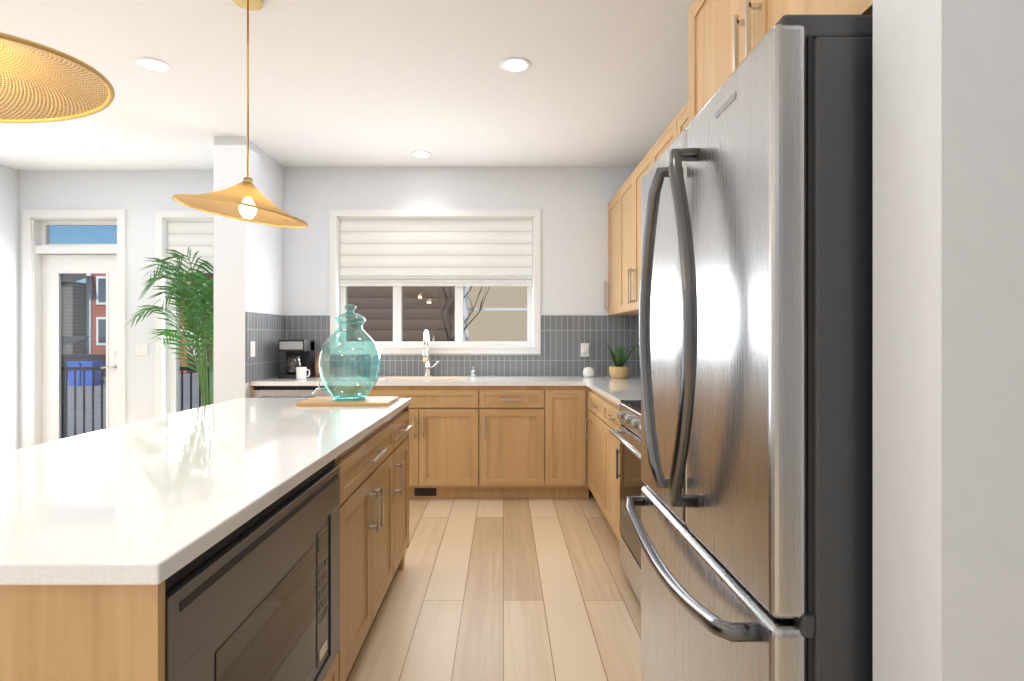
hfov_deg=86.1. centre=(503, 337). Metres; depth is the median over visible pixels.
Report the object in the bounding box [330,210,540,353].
kitchen window
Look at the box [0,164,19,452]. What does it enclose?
wall
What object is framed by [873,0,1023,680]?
wall
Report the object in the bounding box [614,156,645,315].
upper cabinet
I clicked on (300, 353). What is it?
coffee maker
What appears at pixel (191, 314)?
palm plant
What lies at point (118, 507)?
island countertop
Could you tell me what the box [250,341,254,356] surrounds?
light switch
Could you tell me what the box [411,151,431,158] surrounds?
recessed light
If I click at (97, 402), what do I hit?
ground
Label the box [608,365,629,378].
basket
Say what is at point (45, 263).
patio door
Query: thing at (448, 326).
tree
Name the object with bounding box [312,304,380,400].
glass jar
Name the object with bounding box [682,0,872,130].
upper cabinet
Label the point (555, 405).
base cabinet
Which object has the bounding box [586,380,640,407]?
countertop
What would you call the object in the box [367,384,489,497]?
base cabinet
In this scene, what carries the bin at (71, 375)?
on the ground
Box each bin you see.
[67,361,78,385]
[79,361,103,385]
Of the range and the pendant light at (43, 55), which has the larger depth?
the range
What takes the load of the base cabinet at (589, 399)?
on the floor
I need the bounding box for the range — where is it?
[609,400,645,603]
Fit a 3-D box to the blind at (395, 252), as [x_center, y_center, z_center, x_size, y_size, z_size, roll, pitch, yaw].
[-0.595,-0.749,4.827,1.696,0.597,0.035,0,0,0]
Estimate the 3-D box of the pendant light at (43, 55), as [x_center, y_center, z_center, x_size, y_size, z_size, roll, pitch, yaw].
[-1.154,-0.999,1.156,0.542,0.982,0.498,0,0,0]
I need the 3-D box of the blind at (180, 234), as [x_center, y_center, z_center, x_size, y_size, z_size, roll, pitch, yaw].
[-2.647,-0.821,4.938,0.771,0.482,0.035,0,0,0]
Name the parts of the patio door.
glass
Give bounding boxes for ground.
[68,371,213,435]
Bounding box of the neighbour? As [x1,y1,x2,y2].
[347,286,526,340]
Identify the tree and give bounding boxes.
[436,286,489,340]
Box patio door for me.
[22,209,125,447]
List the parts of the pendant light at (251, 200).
lamp shade, rod, bulb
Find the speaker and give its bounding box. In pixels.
[583,367,594,376]
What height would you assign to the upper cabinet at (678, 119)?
0.440 m
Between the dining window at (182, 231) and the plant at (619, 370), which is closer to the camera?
the plant at (619, 370)
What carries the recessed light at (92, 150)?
in the ceiling
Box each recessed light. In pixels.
[79,146,105,153]
[135,57,172,72]
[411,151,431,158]
[500,57,530,72]
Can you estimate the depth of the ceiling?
3.19 m
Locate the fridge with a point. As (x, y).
(752, 527)
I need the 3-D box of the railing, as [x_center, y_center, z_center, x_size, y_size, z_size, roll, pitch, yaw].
[-3.252,0.815,6.450,3.905,0.930,0.050,0,0,0]
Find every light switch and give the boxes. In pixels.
[135,343,147,355]
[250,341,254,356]
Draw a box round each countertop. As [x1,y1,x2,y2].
[0,398,410,589]
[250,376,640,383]
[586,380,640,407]
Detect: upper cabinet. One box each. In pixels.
[606,197,613,315]
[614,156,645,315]
[646,120,673,171]
[674,110,681,139]
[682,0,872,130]
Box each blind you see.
[165,219,213,273]
[339,218,532,286]
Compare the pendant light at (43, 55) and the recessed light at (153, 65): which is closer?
the pendant light at (43, 55)
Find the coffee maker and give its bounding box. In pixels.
[277,340,314,378]
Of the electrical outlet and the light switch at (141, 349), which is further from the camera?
the light switch at (141, 349)
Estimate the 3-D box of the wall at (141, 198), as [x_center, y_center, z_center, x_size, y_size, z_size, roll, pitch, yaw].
[-3.200,-0.120,4.980,2.560,2.740,0.160,0,0,0]
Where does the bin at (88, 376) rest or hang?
on the ground
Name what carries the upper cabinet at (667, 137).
attached to the kitchen
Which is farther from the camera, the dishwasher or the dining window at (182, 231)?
the dining window at (182, 231)
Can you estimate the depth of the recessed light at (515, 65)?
2.99 m
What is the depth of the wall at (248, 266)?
4.07 m
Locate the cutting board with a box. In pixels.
[296,396,398,405]
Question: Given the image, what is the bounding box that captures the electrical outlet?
[581,343,588,356]
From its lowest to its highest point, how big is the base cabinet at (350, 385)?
0.882 m
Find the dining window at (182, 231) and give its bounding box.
[156,211,213,416]
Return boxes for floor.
[346,489,640,680]
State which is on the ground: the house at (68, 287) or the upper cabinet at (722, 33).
the house at (68, 287)
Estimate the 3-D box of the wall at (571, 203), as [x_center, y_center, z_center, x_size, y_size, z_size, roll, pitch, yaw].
[-0.260,-0.120,4.870,3.320,2.740,0.160,0,0,0]
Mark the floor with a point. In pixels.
(509, 589)
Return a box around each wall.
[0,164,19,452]
[20,171,213,447]
[214,137,283,403]
[284,167,635,354]
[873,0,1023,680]
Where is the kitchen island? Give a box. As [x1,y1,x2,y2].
[0,402,411,680]
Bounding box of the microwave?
[149,464,339,680]
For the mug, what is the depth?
4.34 m
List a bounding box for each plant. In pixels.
[123,247,213,406]
[603,339,638,378]
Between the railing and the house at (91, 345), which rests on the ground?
the house at (91, 345)
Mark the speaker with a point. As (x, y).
(588, 371)
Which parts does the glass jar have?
lid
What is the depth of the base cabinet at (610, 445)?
3.28 m
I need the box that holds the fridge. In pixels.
[625,15,872,680]
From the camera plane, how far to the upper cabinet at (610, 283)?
4.67 m
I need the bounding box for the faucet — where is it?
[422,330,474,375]
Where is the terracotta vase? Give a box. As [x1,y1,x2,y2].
[315,353,329,376]
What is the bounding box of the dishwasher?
[251,384,329,397]
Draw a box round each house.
[61,273,213,373]
[61,337,105,375]
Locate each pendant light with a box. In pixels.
[0,32,114,122]
[172,0,307,227]
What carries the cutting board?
on the island countertop at (118, 507)
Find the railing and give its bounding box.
[61,367,213,438]
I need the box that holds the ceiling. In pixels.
[0,0,693,170]
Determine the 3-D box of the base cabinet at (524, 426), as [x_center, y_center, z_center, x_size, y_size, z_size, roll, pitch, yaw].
[0.062,0.808,4.473,0.623,0.882,0.627,0,0,0]
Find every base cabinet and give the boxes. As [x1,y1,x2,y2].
[330,384,362,395]
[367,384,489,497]
[490,384,533,497]
[534,384,577,497]
[578,384,601,509]
[602,396,620,541]
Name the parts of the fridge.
door, drawer, door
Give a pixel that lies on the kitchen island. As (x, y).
(252, 539)
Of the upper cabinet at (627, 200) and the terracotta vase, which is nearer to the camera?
the upper cabinet at (627, 200)
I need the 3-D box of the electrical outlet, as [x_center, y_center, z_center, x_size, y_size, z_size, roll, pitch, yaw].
[0.710,0.110,4.774,0.075,0.118,0.009,0,0,0]
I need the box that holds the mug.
[296,367,309,378]

